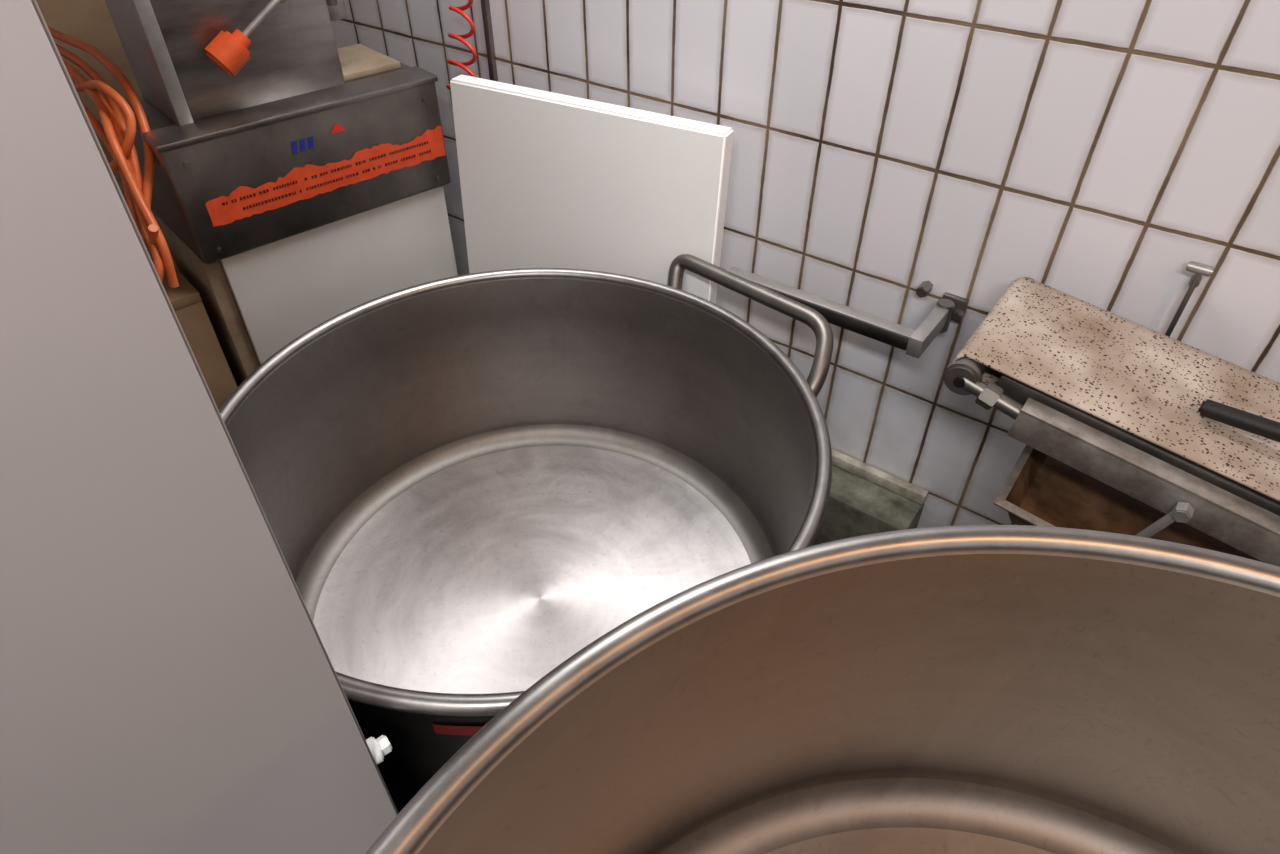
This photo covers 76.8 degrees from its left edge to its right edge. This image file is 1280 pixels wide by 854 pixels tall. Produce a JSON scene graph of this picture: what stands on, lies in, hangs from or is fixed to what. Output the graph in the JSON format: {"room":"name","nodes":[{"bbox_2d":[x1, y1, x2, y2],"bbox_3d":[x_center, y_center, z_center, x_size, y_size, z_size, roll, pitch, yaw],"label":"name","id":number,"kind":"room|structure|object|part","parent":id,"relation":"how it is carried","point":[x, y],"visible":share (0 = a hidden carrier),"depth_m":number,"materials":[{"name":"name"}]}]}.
{"room":"commercial kitchen","nodes":[
{"label":"commercial kitchen","id":0,"kind":"room"},
{"bbox_2d":[331,0,1279,527],"bbox_3d":[0.230,-0.792,1.177,5.100,2.650,0.100,26,47,27],"label":"wall","id":1,"kind":"structure","parent":0,"point":[1090,151],"depth_m":1.24,"materials":[{"name":"white tile"}]},
{"bbox_2d":[446,0,476,89],"bbox_3d":[-0.346,-1.281,1.109,0.069,1.641,0.090,-20,45,-21],"label":"hose","id":2,"kind":"object","parent":1,"relation":"attached to","point":[459,10],"visible":0.78,"depth_m":1.56,"materials":[{"name":"plastic"}]},
{"bbox_2d":[481,0,497,81],"bbox_3d":[-0.302,-1.003,1.420,0.014,2.650,0.012,26,47,27],"label":"trim","id":3,"kind":"structure","parent":1,"relation":"attached to","point":[485,5],"depth_m":1.61,"materials":[{"name":"metal"}]},
{"bbox_2d":[727,266,967,357],"bbox_3d":[0.339,-0.223,1.354,0.371,0.060,0.154,26,47,27],"label":"bracket","id":4,"kind":"object","parent":1,"relation":"attached to","point":[951,306],"visible":0.95,"depth_m":1.29,"materials":[{"name":"metal"}]},
{"bbox_3d":[0.457,-0.154,1.275,0.022,0.033,0.125,26,47,27],"label":"return arm","id":5,"kind":"part","parent":4,"relation":"part of"},
{"bbox_3d":[0.514,-0.196,1.325,0.040,0.042,0.011,26,47,27],"label":"wall plate","id":6,"kind":"part","parent":4,"relation":"part of","materials":[{"name":"metal"}]},
{"bbox_2d":[1165,261,1214,336],"bbox_3d":[0.745,-0.118,1.154,0.030,0.264,0.026,26,47,27],"label":"rod","id":7,"kind":"object","parent":1,"relation":"attached to","point":[1200,269],"visible":0.6,"depth_m":1.08,"materials":[{"name":"metal"}]},
{"bbox_3d":[0.743,-0.111,1.153,0.007,0.255,0.007,26,47,27],"label":"rod","id":8,"kind":"part","parent":7,"relation":"part of","materials":[{"name":"black metal"}]},
{"bbox_3d":[0.748,-0.197,1.087,0.012,0.012,0.021,26,47,27],"label":"rod mount","id":9,"kind":"part","parent":7,"relation":"part of","materials":[{"name":"metal"}]},
{"bbox_3d":[0.741,-0.209,1.069,0.030,0.014,0.014,26,47,27],"label":"rod knob","id":10,"kind":"part","parent":7,"relation":"part of","materials":[{"name":"silver metal"}]},
{"bbox_3d":[-0.690,1.065,1.138,5.300,0.100,3.200,26,47,27],"label":"floor","id":11,"kind":"structure","parent":0,"visible":0},
{"bbox_2d":[147,247,236,409],"bbox_3d":[-0.977,0.029,1.689,0.270,0.740,0.241,-31,50,-31],"label":"cardboard box","id":12,"kind":"object","parent":11,"relation":"on","point":[186,301],"visible":0.1,"depth_m":1.50,"materials":[{"name":"brown cardboard"}]},
{"bbox_2d":[113,169,178,270],"bbox_3d":[-1.280,-0.496,2.324,0.460,0.700,0.361,-31,50,-31],"label":"cardboard box","id":13,"kind":"object","parent":12,"relation":"on","point":[116,173],"visible":0.02,"depth_m":1.96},
{"bbox_2d":[36,0,141,162],"bbox_3d":[-1.280,-0.923,1.953,0.420,0.420,0.341,-31,50,-31],"label":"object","id":14,"kind":"object","parent":13,"relation":"on","point":[88,21],"visible":0.02,"depth_m":1.78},
{"bbox_2d":[0,0,397,853],"bbox_3d":[-0.635,0.158,0.694,0.733,1.850,0.334,-12,42,-13],"label":"panel","id":15,"kind":"object","parent":11,"relation":"on","point":[169,684],"visible":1,"depth_m":0.54,"materials":[{"name":"grey paint"}]},
{"bbox_2d":[366,736,383,764],"bbox_3d":[-0.258,0.313,0.776,0.015,0.026,0.026,-26,47,-27],"label":"washer","id":16,"kind":"object","parent":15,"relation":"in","point":[375,756],"depth_m":0.77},
{"bbox_2d":[104,0,457,386],"bbox_3d":[-0.662,-0.393,1.656,0.514,1.420,0.274,-31,50,-31],"label":"machine","id":17,"kind":"object","parent":11,"relation":"on","point":[300,178],"visible":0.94,"depth_m":1.45,"materials":[{"name":"metal"}]},
{"bbox_2d":[48,26,178,287],"bbox_3d":[-0.966,-0.490,1.422,0.622,0.340,0.146,33,51,32],"label":"cable","id":18,"kind":"object","parent":17,"relation":"attached to","point":[117,132],"visible":0.67,"depth_m":1.31,"materials":[{"name":"rubber"}]},
{"bbox_3d":[-0.811,-0.702,1.249,0.023,0.420,0.188,-31,50,-31],"label":"hopper corner plate","id":19,"kind":"part","parent":17,"relation":"part of","materials":[{"name":"grey metal"}]},
{"bbox_3d":[-0.840,-0.065,1.744,0.030,0.770,0.234,-31,50,-31],"label":"stand panel","id":20,"kind":"part","parent":17,"relation":"part of","materials":[{"name":"metal"}]},
{"bbox_3d":[-0.663,-0.601,1.299,0.066,0.067,0.054,-31,50,-31],"label":"lever knob","id":21,"kind":"part","parent":17,"relation":"part of","materials":[{"name":"orange plastic"}]},
{"bbox_3d":[-0.736,-0.218,1.920,0.440,0.770,0.030,-31,50,-31],"label":"stand panel","id":22,"kind":"part","parent":17,"relation":"part of","materials":[{"name":"metal"}]},
{"bbox_3d":[-0.624,-0.650,1.304,0.124,0.081,0.010,-31,50,-31],"label":"lever rod","id":23,"kind":"part","parent":17,"relation":"part of","materials":[{"name":"silver metal"}]},
{"bbox_3d":[-0.554,-0.759,1.437,0.045,0.060,0.030,-31,50,-31],"label":"arm","id":24,"kind":"part","parent":17,"relation":"part of","materials":[{"name":"metal"}]},
{"bbox_3d":[-0.578,-0.112,1.798,0.455,0.770,0.014,-31,50,-31],"label":"stand panel","id":25,"kind":"part","parent":17,"relation":"part of","materials":[{"name":"white metal"}]},
{"bbox_3d":[-0.559,-0.711,1.571,0.120,0.012,0.160,-31,50,-31],"label":"plate","id":26,"kind":"part","parent":17,"relation":"part of","materials":[{"name":"beige wood"}]},
{"bbox_2d":[219,254,833,813],"bbox_3d":[-0.146,0.274,1.359,0.896,0.800,0.870,0,41,0],"label":"pot","id":27,"kind":"object","parent":11,"relation":"on","point":[463,484],"visible":0.59,"depth_m":1.41,"materials":[{"name":"metal"}]},
{"bbox_2d":[450,74,733,303],"bbox_3d":[-0.118,-0.171,1.714,0.561,0.998,0.112,19,45,21],"label":"cutting board","id":28,"kind":"object","parent":11,"relation":"on","point":[548,179],"visible":0.42,"depth_m":1.48,"materials":[{"name":"white plastic"}]},
{"bbox_2d":[365,525,1279,853],"bbox_3d":[0.250,0.768,0.583,0.906,1.076,0.906,4,41,5],"label":"pot","id":29,"kind":"object","parent":11,"relation":"on","point":[957,689],"visible":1,"depth_m":0.62,"materials":[{"name":"metal"}]},
{"bbox_2d":[812,448,927,545],"bbox_3d":[0.362,0.213,1.752,0.420,0.380,0.104,26,47,27],"label":"plinth","id":30,"kind":"object","parent":11,"relation":"on","point":[864,499],"visible":0.29,"depth_m":1.59,"materials":[{"name":"grey concrete"}]},
{"bbox_2d":[943,277,1279,566],"bbox_3d":[0.862,0.343,1.098,1.022,1.042,0.335,26,47,27],"label":"conveyor","id":31,"kind":"object","parent":11,"relation":"on","point":[1128,427],"visible":0.9,"depth_m":1.00,"materials":[{"name":"fabric"}]},
{"bbox_2d":[994,445,1261,561],"bbox_3d":[0.703,0.133,1.038,0.432,0.046,0.295,31,49,22],"label":"drip tray","id":32,"kind":"object","parent":31,"relation":"on","point":[1040,489],"depth_m":1.07,"materials":[{"name":"metal"}]},
{"bbox_3d":[0.706,0.136,0.881,0.610,0.044,0.016,31,49,22],"label":"rail","id":33,"kind":"part","parent":31,"relation":"part of","materials":[{"name":"metal"}]}
]}

